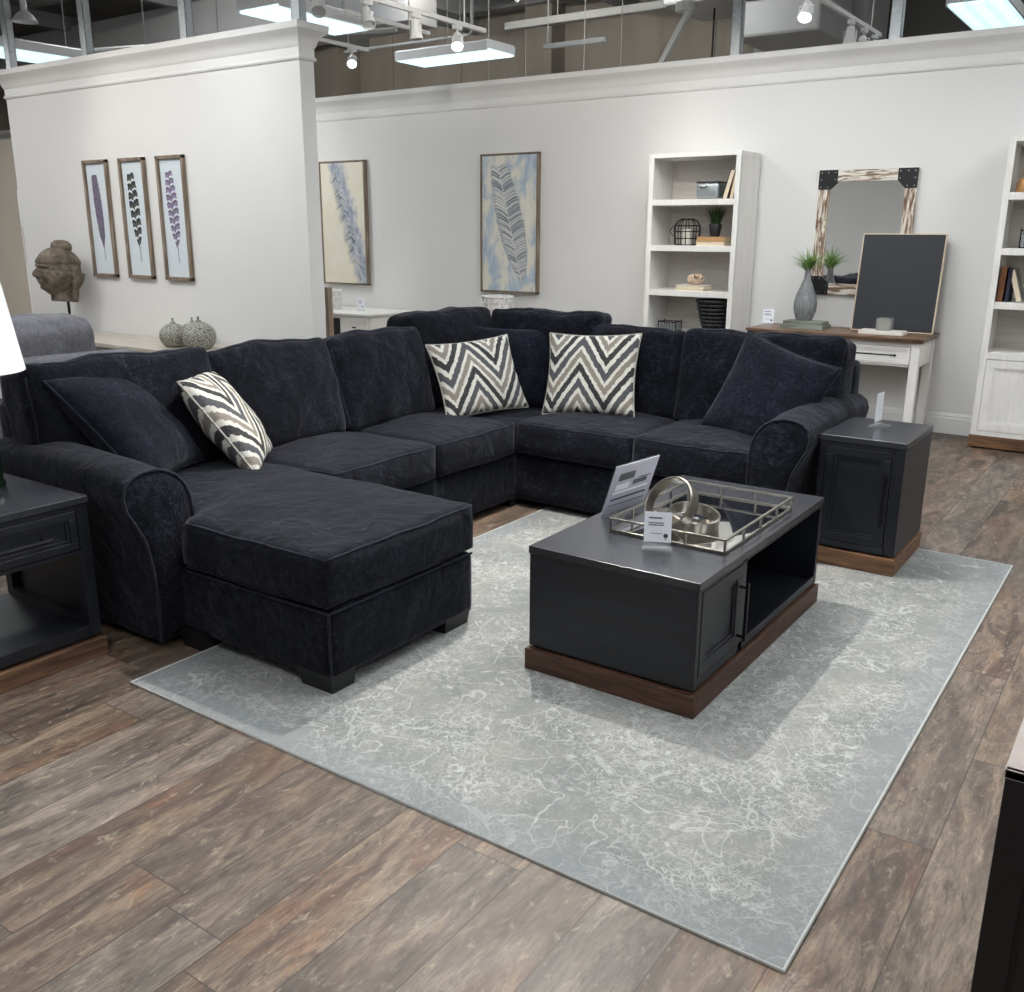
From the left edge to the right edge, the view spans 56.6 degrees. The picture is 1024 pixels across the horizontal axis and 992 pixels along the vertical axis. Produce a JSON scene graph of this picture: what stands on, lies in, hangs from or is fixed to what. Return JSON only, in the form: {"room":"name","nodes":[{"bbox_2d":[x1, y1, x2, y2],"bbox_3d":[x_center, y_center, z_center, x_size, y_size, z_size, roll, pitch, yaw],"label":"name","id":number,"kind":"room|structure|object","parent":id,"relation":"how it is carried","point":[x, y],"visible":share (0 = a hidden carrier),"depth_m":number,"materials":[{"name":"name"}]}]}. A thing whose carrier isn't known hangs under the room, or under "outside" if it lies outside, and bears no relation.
{"room":"store","nodes":[
{"label":"store","id":0,"kind":"room"},
{"bbox_2d":[0,34,16,130],"bbox_3d":[-13.621,-5.260,14.728,0.200,5.300,22.000,11,19,33],"label":"wall","id":1,"kind":"structure","parent":0,"point":[4,118],"depth_m":19.01,"materials":[{"name":"paint"}]},
{"bbox_2d":[94,27,397,50],"bbox_3d":[-6.453,-6.219,13.326,12.802,0.774,0.044,11,19,33],"label":"conduit pipe","id":2,"kind":"object","parent":1,"relation":"attached to","point":[394,29],"visible":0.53,"depth_m":10.23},
{"bbox_2d":[0,139,31,315],"bbox_3d":[-8.389,-3.771,14.229,9.400,2.750,0.150,11,19,33],"label":"wall","id":3,"kind":"structure","parent":0,"point":[13,270],"depth_m":13.14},
{"bbox_2d":[0,0,167,36],"bbox_3d":[-2.863,-5.800,6.798,26.000,0.100,22.000,11,19,33],"label":"ceiling","id":4,"kind":"structure","parent":0,"point":[100,10],"depth_m":16.63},
{"bbox_2d":[11,0,38,24],"bbox_3d":[-4.686,-5.423,8.916,0.240,1.780,0.240,11,19,33],"label":"pendant light","id":5,"kind":"object","parent":4,"relation":"hanging from","point":[23,16],"visible":1,"depth_m":9.10,"materials":[{"name":"grey"}]},
{"bbox_2d":[10,0,68,8],"bbox_3d":[-0.462,-6.521,10.174,26.000,0.300,0.300,11,19,33],"label":"ceiling beam","id":6,"kind":"structure","parent":4,"relation":"attached to","point":[31,4],"depth_m":14.88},
{"bbox_3d":[1.473,-5.833,8.711,0.100,0.220,10.000,11,19,33],"label":"ceiling","id":7,"kind":"structure","parent":6,"relation":"attached to","visible":0},
{"bbox_2d":[663,0,852,51],"bbox_3d":[2.405,-5.662,10.739,2.550,1.130,1.200,11,19,33],"label":"air duct","id":8,"kind":"object","parent":7,"relation":"hanging from","point":[770,25],"visible":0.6,"depth_m":10.15,"materials":[{"name":"grey"}]},
{"bbox_2d":[753,0,889,52],"bbox_3d":[3.694,-5.826,11.297,1.300,2.000,0.970,11,19,33],"label":"duct section","id":9,"kind":"object","parent":7,"relation":"hanging from","point":[862,9],"visible":0.02,"depth_m":10.89,"materials":[{"name":"black"}]},
{"bbox_2d":[817,0,881,36],"bbox_3d":[2.773,-4.949,7.666,0.036,1.950,2.250,11,19,33],"label":"track","id":10,"kind":"object","parent":7,"relation":"hanging from","point":[828,3],"visible":0.82,"depth_m":8.04,"materials":[{"name":"white"}]},
{"bbox_2d":[0,0,81,61],"bbox_3d":[-5.438,-5.882,10.598,0.570,1.806,1.100,11,19,33],"label":"fluorescent light","id":11,"kind":"object","parent":4,"relation":"hanging from","point":[25,49],"visible":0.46,"depth_m":10.72,"materials":[{"name":"grey"}]},
{"bbox_2d":[0,46,70,61],"bbox_3d":[-5.443,-5.024,10.837,0.538,0.024,1.076,11,19,33],"label":"diffuser","id":12,"kind":"object","parent":11,"relation":"attached to","point":[35,53],"depth_m":10.73,"materials":[{"name":"white"}]},
{"bbox_2d":[237,0,290,21],"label":"fluorescent light","id":13,"kind":"object","parent":4,"relation":"hanging from","point":[271,10],"depth_m":8.55,"materials":[{"name":"grey"}]},
{"bbox_2d":[306,0,367,35],"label":"fluorescent light","id":14,"kind":"object","parent":4,"relation":"hanging from","point":[336,21],"depth_m":8.98,"materials":[{"name":"grey"}]},
{"bbox_2d":[343,0,429,34],"bbox_3d":[-1.175,-5.378,8.855,0.036,1.800,1.200,11,19,33],"label":"track","id":15,"kind":"object","parent":4,"relation":"hanging from","point":[345,11],"visible":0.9,"depth_m":9.09,"materials":[{"name":"white"}]},
{"bbox_2d":[344,0,473,53],"bbox_3d":[-1.327,-6.356,11.730,2.120,1.460,0.040,11,19,33],"label":"conduit pipe","id":16,"kind":"object","parent":4,"relation":"hanging from","point":[471,1],"visible":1,"depth_m":11.73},
{"bbox_2d":[372,0,485,32],"bbox_3d":[-0.966,-4.808,7.184,0.036,2.000,2.550,11,19,33],"label":"track","id":17,"kind":"object","parent":4,"relation":"hanging from","point":[392,4],"visible":1,"depth_m":7.87,"materials":[{"name":"white"}]},
{"bbox_2d":[360,0,375,29],"bbox_3d":[-1.108,-3.685,7.272,0.141,0.213,0.122,11,19,33],"label":"track spotlight","id":18,"kind":"object","parent":17,"relation":"hanging from","point":[367,17],"visible":1,"depth_m":7.26,"materials":[{"name":"white"}]},
{"bbox_2d":[409,12,422,40],"bbox_3d":[-0.781,-3.818,7.734,0.114,0.200,0.110,11,19,33],"label":"track spotlight","id":19,"kind":"object","parent":17,"relation":"hanging from","point":[415,27],"visible":1,"depth_m":7.71,"materials":[{"name":"white"}]},
{"bbox_2d":[395,0,514,67],"bbox_3d":[-0.658,-5.870,10.640,1.330,1.806,0.530,11,19,33],"label":"fluorescent light","id":20,"kind":"object","parent":4,"relation":"hanging from","point":[486,49],"visible":0.95,"depth_m":10.70,"materials":[{"name":"grey"}]},
{"bbox_2d":[397,48,512,67],"bbox_3d":[-0.662,-5.011,10.879,1.306,0.024,0.498,11,19,33],"label":"diffuser","id":21,"kind":"object","parent":20,"relation":"attached to","point":[440,57],"depth_m":10.76,"materials":[{"name":"white"}]},
{"bbox_2d":[437,0,584,16],"bbox_3d":[2.055,-7.477,13.654,26.000,0.300,0.300,11,19,33],"label":"ceiling beam","id":22,"kind":"structure","parent":4,"relation":"attached to","point":[480,6],"depth_m":15.24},
{"bbox_2d":[543,0,605,49],"bbox_3d":[0.704,-5.906,10.543,0.800,1.670,0.050,11,19,33],"label":"bar","id":23,"kind":"object","parent":4,"relation":"hanging from","point":[599,39],"visible":1,"depth_m":10.79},
{"bbox_2d":[504,0,669,30],"bbox_3d":[1.628,-6.695,12.104,4.150,0.980,0.120,11,19,33],"label":"cable tray","id":24,"kind":"object","parent":4,"relation":"hanging from","point":[652,6],"visible":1,"depth_m":12.60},
{"bbox_2d":[945,0,1023,29],"bbox_3d":[4.372,-5.227,8.425,0.500,1.806,1.400,11,19,33],"label":"fluorescent light","id":25,"kind":"object","parent":4,"relation":"hanging from","point":[976,14],"visible":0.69,"depth_m":8.47,"materials":[{"name":"white"}]},
{"bbox_2d":[6,60,326,344],"bbox_3d":[-3.221,-2.311,8.558,4.105,3.030,0.143,11,19,33],"label":"wall partition","id":26,"kind":"structure","parent":0,"point":[246,136],"depth_m":7.97,"materials":[{"name":"paint"}]},
{"bbox_2d":[81,159,119,276],"bbox_3d":[-3.812,-2.563,8.801,0.370,1.036,0.033,11,19,33],"label":"framed print","id":27,"kind":"object","parent":26,"relation":"attached to","point":[96,180],"visible":1,"depth_m":8.80,"materials":[{"name":"paper"}]},
{"bbox_2d":[117,157,155,278],"bbox_3d":[-3.356,-2.476,8.496,0.370,1.036,0.033,11,19,33],"label":"framed print","id":28,"kind":"object","parent":26,"relation":"attached to","point":[132,174],"visible":1,"depth_m":8.50,"materials":[{"name":"paper"}]},
{"bbox_2d":[0,19,328,99],"bbox_3d":[-3.214,-3.684,8.176,4.281,0.250,0.319,11,19,33],"label":"trim","id":29,"kind":"structure","parent":26,"relation":"attached to","point":[296,39],"depth_m":7.75,"materials":[{"name":"white paint"}]},
{"bbox_2d":[0,0,17,68],"bbox_3d":[-4.854,-5.195,8.948,0.090,2.240,0.070,11,19,33],"label":"stud","id":30,"kind":"object","parent":29,"relation":"on","point":[7,31],"visible":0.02,"depth_m":9.13,"materials":[{"name":"metal"}]},
{"bbox_2d":[76,0,93,55],"bbox_3d":[-3.801,-4.993,8.243,0.090,2.240,0.070,11,19,33],"label":"stud","id":31,"kind":"object","parent":29,"relation":"on","point":[83,9],"visible":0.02,"depth_m":8.44,"materials":[{"name":"metal"}]},
{"bbox_2d":[177,0,193,38],"bbox_3d":[-2.648,-4.772,7.470,0.090,2.240,0.070,11,19,33],"label":"stud","id":32,"kind":"object","parent":29,"relation":"on","point":[184,7],"visible":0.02,"depth_m":7.69,"materials":[{"name":"metal"}]},
{"bbox_2d":[290,0,306,20],"bbox_3d":[-1.573,-4.566,6.748,0.090,2.240,0.070,11,19,33],"label":"stud","id":33,"kind":"object","parent":29,"relation":"on","point":[298,7],"visible":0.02,"depth_m":7.00,"materials":[{"name":"metal"}]},
{"bbox_2d":[154,154,194,280],"bbox_3d":[-2.909,-2.390,8.196,0.370,1.036,0.033,11,19,33],"label":"framed print","id":34,"kind":"object","parent":26,"relation":"attached to","point":[171,179],"visible":1,"depth_m":8.20,"materials":[{"name":"paper"}]},
{"bbox_2d":[314,3,565,97],"bbox_3d":[-1.734,-5.826,16.975,5.850,5.300,0.600,11,19,33],"label":"wall pillar","id":35,"kind":"structure","parent":0,"point":[332,75],"depth_m":15.16,"materials":[{"name":"paint"}]},
{"bbox_2d":[0,432,1023,991],"bbox_3d":[-2.889,-0.599,8.247,26.000,0.100,22.000,11,19,33],"label":"floor","id":36,"kind":"structure","parent":0,"point":[149,842],"depth_m":2.49,"materials":[{"name":"brown wood"}]},
{"bbox_2d":[0,473,108,693],"bbox_3d":[-2.003,0.330,3.547,0.644,0.642,0.644,11,19,33],"label":"end table","id":37,"kind":"object","parent":36,"relation":"on","point":[50,621],"visible":0.95,"depth_m":3.56,"materials":[{"name":"black wood"}]},
{"bbox_2d":[0,283,25,492],"bbox_3d":[-2.002,-0.400,3.481,0.410,0.800,0.410,11,19,33],"label":"table lamp","id":38,"kind":"object","parent":37,"relation":"on","point":[11,359],"visible":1,"depth_m":3.43,"materials":[{"name":"white fabric"}]},
{"bbox_2d":[0,312,136,437],"bbox_3d":[-3.794,-0.547,5.848,1.100,1.080,2.775,11,19,33],"label":"sofa","id":39,"kind":"object","parent":36,"relation":"on","point":[50,337],"visible":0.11,"depth_m":6.23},
{"bbox_2d":[10,312,96,357],"bbox_3d":[-3.323,-0.873,6.156,0.435,0.579,1.252,11,19,33],"label":"cushion","id":40,"kind":"object","parent":39,"relation":"on","point":[59,333],"depth_m":6.24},
{"bbox_2d":[95,331,229,352],"bbox_3d":[-3.548,-1.103,8.648,2.920,0.650,0.580,11,19,33],"label":"console","id":41,"kind":"object","parent":36,"relation":"on","point":[104,340],"visible":0.04,"depth_m":8.28,"materials":[{"name":"white wood"}]},
{"bbox_2d":[32,240,84,313],"bbox_3d":[-4.243,-1.974,8.958,0.417,0.855,0.415,-2,16,-9],"label":"stone statue","id":42,"kind":"object","parent":41,"relation":"on","point":[58,273],"visible":0.98,"depth_m":8.80,"materials":[{"name":"brown stone"}]},
{"bbox_2d":[159,318,184,346],"bbox_3d":[-2.839,-1.372,7.973,0.236,0.237,0.236,11,19,33],"label":"ceramic jar","id":43,"kind":"object","parent":41,"relation":"on","point":[170,335],"visible":0.88,"depth_m":7.89,"materials":[{"name":"grey ceramic"}]},
{"bbox_2d":[182,317,215,349],"bbox_3d":[-2.574,-1.341,7.815,0.270,0.265,0.270,11,19,33],"label":"ceramic jar","id":44,"kind":"object","parent":41,"relation":"on","point":[197,333],"visible":0.89,"depth_m":7.73,"materials":[{"name":"grey ceramic"}]},
{"bbox_2d":[324,287,333,336],"bbox_3d":[-1.479,-1.117,7.786,0.038,1.160,0.050,11,19,33],"label":"wooden post","id":45,"kind":"object","parent":36,"relation":"on","point":[328,290],"visible":0.44,"depth_m":7.67,"materials":[{"name":"brown wood"}]},
{"bbox_2d":[325,306,413,336],"bbox_3d":[-1.937,-1.802,11.050,1.500,0.725,0.753,11,19,33],"label":"console table","id":46,"kind":"object","parent":36,"relation":"on","point":[350,318],"visible":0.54,"depth_m":10.51,"materials":[{"name":"white wood"}]},
{"bbox_2d":[0,306,868,693],"bbox_3d":[-0.120,-0.252,4.763,2.782,1.128,3.632,11,19,33],"label":"sectional sofa","id":47,"kind":"object","parent":36,"relation":"on","point":[347,545],"visible":0.75,"depth_m":4.31,"materials":[{"name":"fabric"}]},
{"bbox_2d":[0,347,226,466],"bbox_3d":[-1.753,-0.353,4.292,0.370,0.608,0.954,11,19,33],"label":"cushion","id":48,"kind":"object","parent":47,"relation":"on","point":[35,423],"depth_m":4.05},
{"bbox_2d":[42,376,204,471],"bbox_3d":[-1.680,-0.318,4.175,0.435,0.464,0.569,2,16,6],"label":"throw pillow","id":49,"kind":"object","parent":47,"relation":"on","point":[114,415],"visible":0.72,"depth_m":3.99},
{"bbox_2d":[176,372,271,469],"bbox_3d":[-1.347,-0.362,4.507,0.353,0.446,0.508,-1,16,-6],"label":"throw pillow","id":50,"kind":"object","parent":47,"relation":"on","point":[212,401],"visible":0.85,"depth_m":4.33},
{"bbox_2d":[208,337,345,457],"bbox_3d":[-1.253,-0.520,4.955,0.393,0.587,0.816,11,19,33],"label":"cushion","id":51,"kind":"object","parent":47,"relation":"on","point":[296,388],"depth_m":4.86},
{"bbox_2d":[171,458,471,609],"bbox_3d":[-1.065,0.074,4.049,1.663,0.242,0.886,11,19,33],"label":"cushion","id":52,"kind":"object","parent":47,"relation":"on","point":[300,536],"depth_m":3.64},
{"bbox_2d":[263,430,435,487],"bbox_3d":[-0.956,-0.180,4.930,0.879,0.230,0.791,11,19,33],"label":"seat cushion","id":53,"kind":"object","parent":47,"relation":"on","point":[391,460],"depth_m":4.76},
{"bbox_2d":[324,326,434,431],"bbox_3d":[-0.808,-0.680,5.542,0.388,0.590,0.780,11,19,33],"label":"cushion","id":54,"kind":"object","parent":47,"relation":"on","point":[381,376],"depth_m":5.36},
{"bbox_2d":[361,412,514,476],"bbox_3d":[-0.529,-0.344,5.523,0.876,0.233,0.746,11,19,33],"label":"seat cushion","id":55,"kind":"object","parent":47,"relation":"on","point":[462,445],"depth_m":5.29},
{"bbox_2d":[386,307,491,406],"bbox_3d":[-0.435,-0.902,6.214,0.320,0.637,0.877,11,19,33],"label":"cushion","id":56,"kind":"object","parent":47,"relation":"on","point":[446,325],"depth_m":6.00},
{"bbox_2d":[425,334,528,415],"bbox_3d":[-0.206,-0.728,5.801,0.602,0.471,0.258,-9,18,-30],"label":"throw pillow","id":57,"kind":"object","parent":47,"relation":"on","point":[478,376],"visible":0.9,"depth_m":5.73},
{"bbox_2d":[434,406,542,451],"bbox_3d":[-0.086,-0.492,6.163,0.853,0.198,0.865,11,19,33],"label":"seat cushion","id":58,"kind":"object","parent":47,"relation":"on","point":[514,416],"depth_m":5.83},
{"bbox_2d":[476,326,549,407],"bbox_3d":[0.035,-0.822,6.080,0.563,0.505,0.251,2,16,6],"label":"cushion","id":59,"kind":"object","parent":47,"relation":"on","point":[528,348],"visible":0.31,"depth_m":6.01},
{"bbox_2d":[491,306,611,357],"bbox_3d":[0.220,-0.904,6.208,0.845,0.643,0.322,11,19,33],"label":"cushion","id":60,"kind":"object","parent":47,"relation":"on","point":[542,320],"depth_m":6.02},
{"bbox_2d":[541,332,641,416],"bbox_3d":[0.474,-0.726,5.681,0.578,0.494,0.256,5,16,16],"label":"throw pillow","id":61,"kind":"object","parent":47,"relation":"on","point":[587,374],"visible":1,"depth_m":5.61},
{"bbox_2d":[516,412,676,467],"bbox_3d":[0.571,-0.393,5.710,0.788,0.237,0.874,11,19,33],"label":"seat cushion","id":62,"kind":"object","parent":47,"relation":"on","point":[580,440],"depth_m":5.41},
{"bbox_2d":[586,324,684,418],"bbox_3d":[0.739,-0.763,5.861,0.752,0.579,0.361,11,19,33],"label":"cushion","id":63,"kind":"object","parent":47,"relation":"on","point":[660,367],"depth_m":5.62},
{"bbox_2d":[632,419,769,484],"bbox_3d":[1.184,-0.279,5.295,0.748,0.247,0.880,11,19,33],"label":"seat cushion","id":64,"kind":"object","parent":47,"relation":"on","point":[688,447],"depth_m":4.97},
{"bbox_2d":[674,329,854,420],"bbox_3d":[1.415,-0.638,5.407,0.976,0.596,0.371,11,19,33],"label":"cushion","id":65,"kind":"object","parent":47,"relation":"on","point":[704,359],"depth_m":5.39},
{"bbox_2d":[700,330,841,435],"bbox_3d":[1.370,-0.526,5.084,0.702,0.679,0.276,15,21,42],"label":"throw pillow","id":66,"kind":"object","parent":47,"relation":"on","point":[766,380],"visible":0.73,"depth_m":5.02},
{"bbox_2d":[129,505,1012,973],"bbox_3d":[0.550,0.517,4.108,2.453,0.012,3.304,11,19,33],"label":"area rug","id":67,"kind":"object","parent":36,"relation":"on","point":[733,825],"visible":0.62,"depth_m":3.12,"materials":[{"name":"carpet"}]},
{"bbox_2d":[525,475,823,718],"bbox_3d":[0.719,0.330,3.866,0.712,0.484,1.323,11,19,33],"label":"coffee table","id":68,"kind":"object","parent":67,"relation":"on","point":[659,625],"visible":0.98,"depth_m":3.42,"materials":[{"name":"black wood"}]},
{"bbox_2d":[601,455,659,515],"bbox_3d":[0.495,-0.045,3.902,0.094,0.218,0.300,14,21,41],"label":"sign","id":69,"kind":"object","parent":68,"relation":"on","point":[630,484],"visible":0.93,"depth_m":3.90,"materials":[{"name":"paper"}]},
{"bbox_2d":[608,470,650,506],"bbox_3d":[0.486,-0.043,3.913,0.068,0.142,0.239,11,19,33],"label":"print","id":70,"kind":"object","parent":69,"relation":"attached to","point":[629,486],"depth_m":3.91,"materials":[{"name":"grey"}]},
{"bbox_2d":[612,482,646,494],"bbox_3d":[0.490,-0.044,3.906,0.014,0.041,0.240,14,21,41],"label":"picture","id":71,"kind":"object","parent":69,"relation":"attached to","point":[618,488],"depth_m":3.90,"materials":[{"name":"white paper"}]},
{"bbox_2d":[644,511,671,542],"bbox_3d":[0.526,0.128,3.433,0.108,0.137,0.052,3,16,10],"label":"price card","id":72,"kind":"object","parent":68,"relation":"on","point":[657,525],"visible":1,"depth_m":3.44,"materials":[{"name":"paper"}]},
{"bbox_2d":[609,480,793,554],"bbox_3d":[0.770,0.070,3.793,0.473,0.058,0.710,11,19,33],"label":"serving tray","id":73,"kind":"object","parent":68,"relation":"on","point":[741,520],"visible":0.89,"depth_m":3.78,"materials":[{"name":"metal"}]},
{"bbox_2d":[644,476,720,533],"bbox_3d":[0.665,0.028,3.676,0.283,0.208,0.224,-5,16,-19],"label":"ring sculpture","id":74,"kind":"object","parent":73,"relation":"on","point":[692,507],"visible":0.78,"depth_m":3.66,"materials":[{"name":"silver metal"}]},
{"bbox_2d":[816,417,933,576],"bbox_3d":[1.814,-0.014,4.806,0.413,0.654,0.585,11,19,33],"label":"side table","id":75,"kind":"object","parent":67,"relation":"on","point":[871,478],"visible":0.96,"depth_m":4.62,"materials":[{"name":"black wood"}]},
{"bbox_2d":[643,150,760,332],"bbox_3d":[1.681,-1.902,8.608,0.862,2.262,0.443,11,19,33],"label":"bookcase","id":76,"kind":"object","parent":36,"relation":"on","point":[673,177],"visible":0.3,"depth_m":8.57,"materials":[{"name":"white wood"}]},
{"bbox_2d":[669,219,700,244],"bbox_3d":[1.567,-2.360,8.497,0.245,0.230,0.246,-12,19,-36],"label":"wire lantern","id":77,"kind":"object","parent":76,"relation":"on","point":[686,238],"visible":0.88,"depth_m":8.46,"materials":[{"name":"black metal"}]},
{"bbox_2d":[696,298,726,329],"bbox_3d":[1.818,-1.610,8.523,0.348,0.300,0.348,13,20,38],"label":"basket","id":78,"kind":"object","parent":76,"relation":"on","point":[712,312],"visible":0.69,"depth_m":8.44,"materials":[{"name":"wicker"}]},
{"bbox_2d":[696,180,726,198],"bbox_3d":[1.733,-2.670,8.289,0.215,0.160,0.206,11,19,33],"label":"metal bin","id":79,"kind":"object","parent":76,"relation":"on","point":[708,189],"visible":0.9,"depth_m":8.22,"materials":[{"name":"metal"}]},
{"bbox_2d":[696,242,730,245],"bbox_3d":[1.782,-2.221,8.367,0.260,0.033,0.190,11,19,33],"label":"book","id":80,"kind":"object","parent":76,"relation":"on","point":[697,243],"visible":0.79,"depth_m":8.29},
{"bbox_2d":[697,236,730,241],"bbox_3d":[1.782,-2.259,8.357,0.258,0.044,0.189,11,19,33],"label":"book","id":81,"kind":"object","parent":80,"relation":"on","point":[699,238],"visible":0.88,"depth_m":8.29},
{"bbox_2d":[705,205,728,236],"bbox_3d":[1.781,-2.410,8.314,0.243,0.270,0.260,11,19,33],"label":"potted grass","id":82,"kind":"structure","parent":81,"relation":"on","point":[715,227],"depth_m":8.29,"materials":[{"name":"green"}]},
{"bbox_2d":[746,323,939,423],"bbox_3d":[2.735,-0.985,8.020,1.435,0.822,0.567,11,19,33],"label":"console table","id":83,"kind":"object","parent":36,"relation":"on","point":[872,349],"visible":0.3,"depth_m":7.56,"materials":[{"name":"white wood"}]},
{"bbox_2d":[780,323,830,329],"bbox_3d":[2.486,-1.442,8.059,0.360,0.035,0.220,11,19,33],"label":"book","id":84,"kind":"object","parent":83,"relation":"on","point":[782,325],"visible":0.84,"depth_m":7.97,"materials":[{"name":"grey paper"}]},
{"bbox_2d":[783,319,828,325],"bbox_3d":[2.490,-1.474,8.055,0.330,0.026,0.190,11,19,33],"label":"book","id":85,"kind":"object","parent":84,"relation":"on","point":[788,321],"visible":0.98,"depth_m":7.98,"materials":[{"name":"grey paper"}]},
{"bbox_2d":[793,268,816,320],"bbox_3d":[2.475,-1.696,7.998,0.190,0.430,0.190,11,19,33],"label":"vase","id":86,"kind":"object","parent":85,"relation":"on","point":[805,302],"visible":1,"depth_m":7.95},
{"bbox_2d":[780,245,834,270],"bbox_3d":[2.457,-2.011,7.907,0.724,0.286,0.728,11,19,33],"label":"sprigs","id":87,"kind":"object","parent":86,"relation":"in","point":[810,262],"visible":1,"depth_m":7.90,"materials":[{"name":"green plant"}]},
{"bbox_2d":[851,233,947,333],"bbox_3d":[3.144,-1.733,7.738,0.646,0.780,0.141,11,19,33],"label":"board","id":88,"kind":"object","parent":83,"relation":"on","point":[900,275],"visible":0.93,"depth_m":7.72,"materials":[{"name":"black"}]},
{"bbox_2d":[967,135,1023,451],"bbox_3d":[4.029,-1.463,7.031,0.862,2.262,0.443,11,19,33],"label":"bookcase","id":89,"kind":"object","parent":36,"relation":"on","point":[997,422],"visible":0.97,"depth_m":7.20,"materials":[{"name":"white wood"}]},
{"bbox_2d":[995,266,1011,301],"bbox_3d":[3.705,-1.598,7.160,0.054,0.256,0.170,11,19,33],"label":"book","id":90,"kind":"object","parent":89,"relation":"on","point":[1004,270],"visible":0.88,"depth_m":7.09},
{"bbox_2d":[1010,268,1023,301],"bbox_3d":[3.781,-1.577,7.111,0.116,0.246,0.170,11,19,33],"label":"book","id":91,"kind":"object","parent":89,"relation":"on","point":[1017,286],"visible":0.9,"depth_m":7.05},
{"bbox_2d":[970,718,1023,991],"bbox_3d":[1.447,0.785,1.769,0.924,0.752,0.908,11,19,33],"label":"cabinet","id":92,"kind":"object","parent":36,"relation":"on","point":[999,961],"visible":1,"depth_m":1.61,"materials":[{"name":"wood"}]},
{"bbox_3d":[-0.149,-1.537,10.066,0.400,0.760,0.380,11,19,33],"label":"pedestal","id":93,"kind":"object","parent":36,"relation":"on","visible":0},
{"bbox_2d":[481,294,513,314],"bbox_3d":[-0.153,-1.995,9.930,0.338,0.207,0.339,11,19,33],"label":"pot","id":94,"kind":"object","parent":93,"relation":"on","point":[491,302],"visible":0.69,"depth_m":9.80,"materials":[{"name":"ceramic"}]},
{"bbox_2d":[360,0,753,92],"bbox_3d":[-2.182,-6.043,17.745,15.000,5.300,0.200,11,19,33],"label":"wall","id":95,"kind":"structure","parent":0,"point":[645,36],"depth_m":14.99,"materials":[{"name":"concrete"}]},
{"bbox_2d":[316,64,1023,415],"bbox_3d":[-2.719,-3.223,11.842,21.500,3.030,0.150,11,19,33],"label":"wall","id":96,"kind":"structure","parent":0,"point":[956,126],"depth_m":8.57,"materials":[{"name":"paint"}]},
{"bbox_2d":[318,160,370,285],"bbox_3d":[-1.968,-3.201,11.169,0.720,1.395,0.059,11,19,33],"label":"canvas painting","id":97,"kind":"object","parent":96,"relation":"attached to","point":[343,185],"visible":1,"depth_m":11.14,"materials":[{"name":"beige fabric"}]},
{"bbox_2d":[480,151,540,293],"bbox_3d":[-0.024,-2.822,9.867,0.720,1.393,0.059,11,19,33],"label":"canvas painting","id":98,"kind":"object","parent":96,"relation":"attached to","point":[510,183],"visible":1,"depth_m":9.84,"materials":[{"name":"blue fabric"}]},
{"bbox_2d":[0,25,1023,139],"bbox_3d":[-2.712,-4.596,11.459,21.676,0.250,0.326,11,19,33],"label":"trim","id":99,"kind":"structure","parent":96,"relation":"attached to","point":[1001,46],"depth_m":8.35,"materials":[{"name":"white paint"}]},
{"bbox_2d":[730,0,745,54],"bbox_3d":[1.958,-4.892,7.986,0.090,2.240,0.070,11,19,33],"label":"stud","id":100,"kind":"object","parent":99,"relation":"on","point":[739,6],"visible":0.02,"depth_m":8.20,"materials":[{"name":"metal"}]},
{"bbox_2d":[888,0,905,38],"bbox_3d":[3.050,-4.683,7.254,0.090,2.240,0.070,11,19,33],"label":"stud","id":101,"kind":"object","parent":99,"relation":"on","point":[898,7],"visible":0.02,"depth_m":7.48,"materials":[{"name":"metal"}]},
{"bbox_2d":[811,167,919,295],"bbox_3d":[2.919,-2.188,7.920,0.792,1.019,0.041,11,19,33],"label":"wall mirror","id":102,"kind":"object","parent":96,"relation":"attached to","point":[851,204],"visible":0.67,"depth_m":7.94,"materials":[{"name":"silver glass"}]},
{"bbox_2d":[822,180,904,283],"bbox_3d":[2.926,-2.191,7.929,0.624,0.851,0.006,11,19,33],"label":"mirror glass","id":103,"kind":"object","parent":102,"relation":"on","point":[851,209],"depth_m":7.95,"materials":[{"name":"silver"}]},
{"bbox_2d":[866,405,971,435],"bbox_3d":[-2.774,-1.826,12.159,21.500,0.168,0.018,11,19,33],"label":"baseboard","id":104,"kind":"structure","parent":96,"relation":"attached to","point":[948,423],"depth_m":7.91,"materials":[{"name":"white paint"}]},
{"bbox_2d":[658,0,694,62],"bbox_3d":[1.526,-4.341,9.082,0.433,0.694,0.180,11,19,33],"label":"pipe","id":105,"kind":"object","parent":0,"point":[685,7],"visible":0.94,"depth_m":8.98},
{"bbox_2d":[797,0,813,23],"bbox_3d":[2.236,-3.703,7.213,0.113,0.213,0.156,11,19,33],"label":"track spotlight","id":106,"kind":"object","parent":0,"point":[804,16],"visible":1,"depth_m":7.20,"materials":[{"name":"white"}]},
{"bbox_2d":[886,0,1023,38],"bbox_3d":[8.195,-3.889,10.200,11.000,5.300,1.200,11,19,33],"label":"wall","id":107,"kind":"structure","parent":0,"point":[922,17],"depth_m":11.29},
{"bbox_3d":[-2.006,-5.934,8.039,26.000,0.300,0.300,11,19,33],"label":"ceiling beam","id":108,"kind":"structure","parent":0,"visible":0},
{"bbox_2d":[10,5,94,31],"bbox_3d":[-7.959,-7.643,15.036,0.100,0.220,10.000,11,19,33],"label":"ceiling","id":109,"kind":"structure","parent":108,"relation":"attached to","point":[45,19],"depth_m":15.54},
{"bbox_2d":[140,0,369,47],"bbox_3d":[-5.498,-7.171,13.386,0.100,0.220,10.000,11,19,33],"label":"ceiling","id":110,"kind":"structure","parent":108,"relation":"attached to","point":[170,3],"depth_m":14.06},
{"bbox_2d":[0,0,436,91],"bbox_3d":[-5.823,-7.282,15.233,11.400,0.700,0.600,11,19,33],"label":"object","id":111,"kind":"structure","parent":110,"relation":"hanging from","point":[162,24],"depth_m":14.12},
{"bbox_2d":[437,8,478,34],"bbox_3d":[-3.448,-6.777,12.011,0.100,0.220,10.000,11,19,33],"label":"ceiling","id":112,"kind":"structure","parent":108,"relation":"attached to","point":[441,12],"depth_m":15.41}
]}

